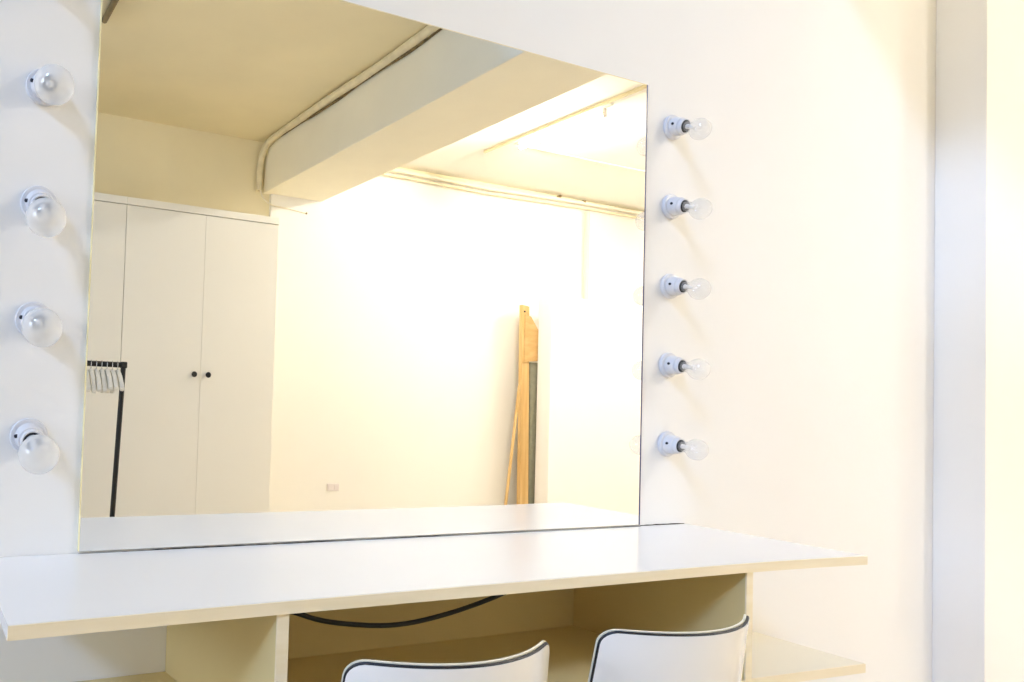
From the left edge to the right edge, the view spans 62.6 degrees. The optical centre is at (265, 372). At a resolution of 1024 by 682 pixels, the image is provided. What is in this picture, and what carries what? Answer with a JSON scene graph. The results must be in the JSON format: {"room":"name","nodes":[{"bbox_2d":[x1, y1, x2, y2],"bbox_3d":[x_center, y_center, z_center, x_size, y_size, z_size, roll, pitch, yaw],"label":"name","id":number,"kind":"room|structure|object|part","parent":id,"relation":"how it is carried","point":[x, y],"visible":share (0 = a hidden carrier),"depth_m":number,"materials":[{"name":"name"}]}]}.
{"room":"backstage room","nodes":[
{"label":"backstage room","id":0,"kind":"room"},
{"bbox_2d":[0,0,935,681],"bbox_3d":[1.056,-0.425,2.153,10.800,3.555,0.120,3,-2,-24],"label":"wall","id":1,"kind":"structure","parent":0,"point":[807,408],"depth_m":2.23,"materials":[{"name":"white paint"}]},
{"bbox_2d":[9,418,58,473],"bbox_3d":[-0.395,0.126,1.349,0.072,0.091,0.127,3,-2,-24],"label":"light","id":2,"kind":"object","parent":1,"relation":"attached to","point":[38,453],"visible":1,"depth_m":1.31,"materials":[{"name":"glass"}]},
{"bbox_3d":[-0.421,0.114,1.401,0.066,0.066,0.011,3,-2,-24],"label":"plate","id":3,"kind":"part","parent":2,"relation":"part of","materials":[{"name":"white plastic"}]},
{"bbox_3d":[-0.385,0.134,1.331,0.067,0.067,0.087,3,18,-29],"label":"bulb","id":4,"kind":"part","parent":2,"relation":"part of","materials":[{"name":"clear glass"}]},
{"bbox_2d":[15,302,62,346],"bbox_3d":[-0.389,-0.085,1.355,0.068,0.086,0.128,3,-2,-24],"label":"light","id":5,"kind":"object","parent":1,"relation":"attached to","point":[39,325],"visible":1,"depth_m":1.31,"materials":[{"name":"white plastic"}]},
{"bbox_3d":[-0.413,-0.094,1.408,0.066,0.066,0.011,3,-2,-24],"label":"plate","id":6,"kind":"part","parent":5,"relation":"part of","materials":[{"name":"white plastic"}]},
{"bbox_2d":[20,186,66,237],"bbox_3d":[-0.384,-0.283,1.365,0.068,0.107,0.120,3,-2,-24],"label":"light","id":7,"kind":"object","parent":1,"relation":"attached to","point":[45,216],"visible":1,"depth_m":1.32,"materials":[{"name":"white plastic"}]},
{"bbox_3d":[-0.406,-0.302,1.415,0.066,0.066,0.011,3,-2,-24],"label":"plate","id":8,"kind":"part","parent":7,"relation":"part of","materials":[{"name":"white plastic"}]},
{"bbox_3d":[-0.376,-0.269,1.348,0.067,0.067,0.087,3,32,-25],"label":"bulb","id":9,"kind":"part","parent":7,"relation":"part of","materials":[{"name":"clear glass"}]},
{"bbox_2d":[25,64,74,105],"bbox_3d":[-0.373,-0.503,1.370,0.070,0.092,0.126,3,-2,-24],"label":"light","id":10,"kind":"object","parent":1,"relation":"attached to","point":[51,84],"visible":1,"depth_m":1.32,"materials":[{"name":"white plastic"}]},
{"bbox_3d":[-0.399,-0.515,1.422,0.066,0.066,0.011,3,-2,-24],"label":"plate","id":11,"kind":"part","parent":10,"relation":"part of","materials":[{"name":"white plastic"}]},
{"bbox_2d":[77,0,647,551],"bbox_3d":[0.330,-0.214,1.750,1.434,1.147,0.006,3,-2,-24],"label":"wall mirror","id":12,"kind":"object","parent":1,"relation":"attached to","point":[356,270],"visible":1,"depth_m":1.68,"materials":[{"name":"clear mirror"}]},
{"bbox_2d":[657,431,696,456],"bbox_3d":[1.082,0.189,2.023,0.066,0.069,0.117,3,-2,-24],"label":"light","id":13,"kind":"object","parent":1,"relation":"attached to","point":[668,444],"visible":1,"depth_m":2.04,"materials":[{"name":"white plastic"}]},
{"bbox_3d":[1.060,0.188,2.072,0.066,0.066,0.011,3,-2,-24],"label":"plate","id":14,"kind":"part","parent":13,"relation":"part of","materials":[{"name":"white plastic"}]},
{"bbox_2d":[659,353,698,377],"bbox_3d":[1.089,-0.017,2.030,0.066,0.073,0.117,3,-2,-24],"label":"light","id":15,"kind":"object","parent":1,"relation":"attached to","point":[670,365],"visible":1,"depth_m":2.05,"materials":[{"name":"white plastic"}]},
{"bbox_3d":[1.067,-0.019,2.079,0.066,0.066,0.011,3,-2,-24],"label":"plate","id":16,"kind":"part","parent":15,"relation":"part of","materials":[{"name":"white plastic"}]},
{"bbox_2d":[660,274,699,298],"bbox_3d":[1.096,-0.224,2.038,0.066,0.076,0.116,3,-2,-24],"label":"light","id":17,"kind":"object","parent":1,"relation":"attached to","point":[671,286],"visible":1,"depth_m":2.06,"materials":[{"name":"white plastic"}]},
{"bbox_3d":[1.074,-0.228,2.086,0.066,0.066,0.011,3,-2,-24],"label":"plate","id":18,"kind":"part","parent":17,"relation":"part of","materials":[{"name":"white plastic"}]},
{"bbox_2d":[662,194,699,218],"bbox_3d":[1.103,-0.434,2.046,0.066,0.082,0.114,3,-2,-24],"label":"light","id":19,"kind":"object","parent":1,"relation":"attached to","point":[673,206],"visible":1,"depth_m":2.06,"materials":[{"name":"white plastic"}]},
{"bbox_3d":[1.082,-0.441,2.093,0.066,0.066,0.011,3,-2,-24],"label":"plate","id":20,"kind":"part","parent":19,"relation":"part of","materials":[{"name":"white plastic"}]},
{"bbox_2d":[663,115,700,139],"bbox_3d":[1.110,-0.643,2.054,0.066,0.088,0.112,3,-2,-24],"label":"light","id":21,"kind":"object","parent":1,"relation":"attached to","point":[674,127],"visible":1,"depth_m":2.07,"materials":[{"name":"white plastic"}]},
{"bbox_3d":[1.089,-0.654,2.100,0.066,0.066,0.011,3,-2,-24],"label":"plate","id":22,"kind":"part","parent":21,"relation":"part of","materials":[{"name":"white plastic"}]},
{"bbox_2d":[932,0,1023,681],"bbox_3d":[2.859,-0.190,2.825,1.343,3.055,0.139,3,-2,-24],"label":"wall column","id":23,"kind":"structure","parent":0,"point":[978,574],"depth_m":2.54,"materials":[{"name":"white paint"}]},
{"bbox_3d":[1.822,1.268,0.274,10.600,0.100,3.880,3,-2,-24],"label":"floor","id":24,"kind":"structure","parent":0,"visible":0},
{"bbox_2d":[0,523,867,681],"bbox_3d":[0.390,0.783,1.522,1.782,0.853,0.440,3,-2,-24],"label":"table","id":25,"kind":"object","parent":24,"relation":"on","point":[226,612],"visible":1,"depth_m":1.53,"materials":[{"name":"white laminate"}]},
{"bbox_2d":[77,671,176,681],"bbox_3d":[-0.248,0.569,1.251,0.378,0.018,0.410,3,-2,-24],"label":"shelf","id":26,"kind":"object","parent":25,"relation":"attached to","point":[166,676],"depth_m":1.46,"materials":[{"name":"beige laminate"}]},
{"bbox_2d":[292,594,505,627],"bbox_3d":[0.298,0.429,1.508,0.776,0.108,0.009,3,-2,-24],"label":"power cable","id":27,"kind":"object","parent":25,"relation":"hanging from","point":[490,598],"visible":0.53,"depth_m":1.48,"materials":[{"name":"black rubber"}]},
{"bbox_3d":[0.293,0.487,1.717,1.010,0.213,0.010,3,-2,-24],"label":"panel","id":28,"kind":"part","parent":25,"relation":"part of","materials":[{"name":"beige laminate"}]},
{"bbox_2d":[287,626,743,681],"bbox_3d":[0.390,0.601,1.540,1.054,0.018,0.410,3,-2,-24],"label":"shelf","id":29,"kind":"object","parent":25,"relation":"attached to","point":[571,647],"depth_m":1.68,"materials":[{"name":"beige laminate"}]},
{"bbox_2d":[752,631,863,677],"bbox_3d":[1.029,0.633,1.818,0.388,0.018,0.432,3,-2,-24],"label":"shelf","id":30,"kind":"object","parent":25,"relation":"attached to","point":[772,657],"depth_m":1.70,"materials":[{"name":"beige laminate"}]},
{"bbox_2d":[341,640,549,681],"bbox_3d":[0.200,0.796,1.256,0.400,0.798,0.443,3,-2,-22],"label":"dining chair","id":31,"kind":"object","parent":24,"relation":"on","point":[531,665],"visible":1,"depth_m":1.06,"materials":[{"name":"white plastic"},{"name":"black rubber"}]},
{"bbox_2d":[588,614,748,681],"bbox_3d":[0.622,0.817,1.449,0.400,0.798,0.443,3,-2,-23],"label":"dining chair","id":32,"kind":"object","parent":24,"relation":"on","point":[619,655],"visible":1,"depth_m":1.25,"materials":[{"name":"white plastic"},{"name":"black rubber"}]}
]}

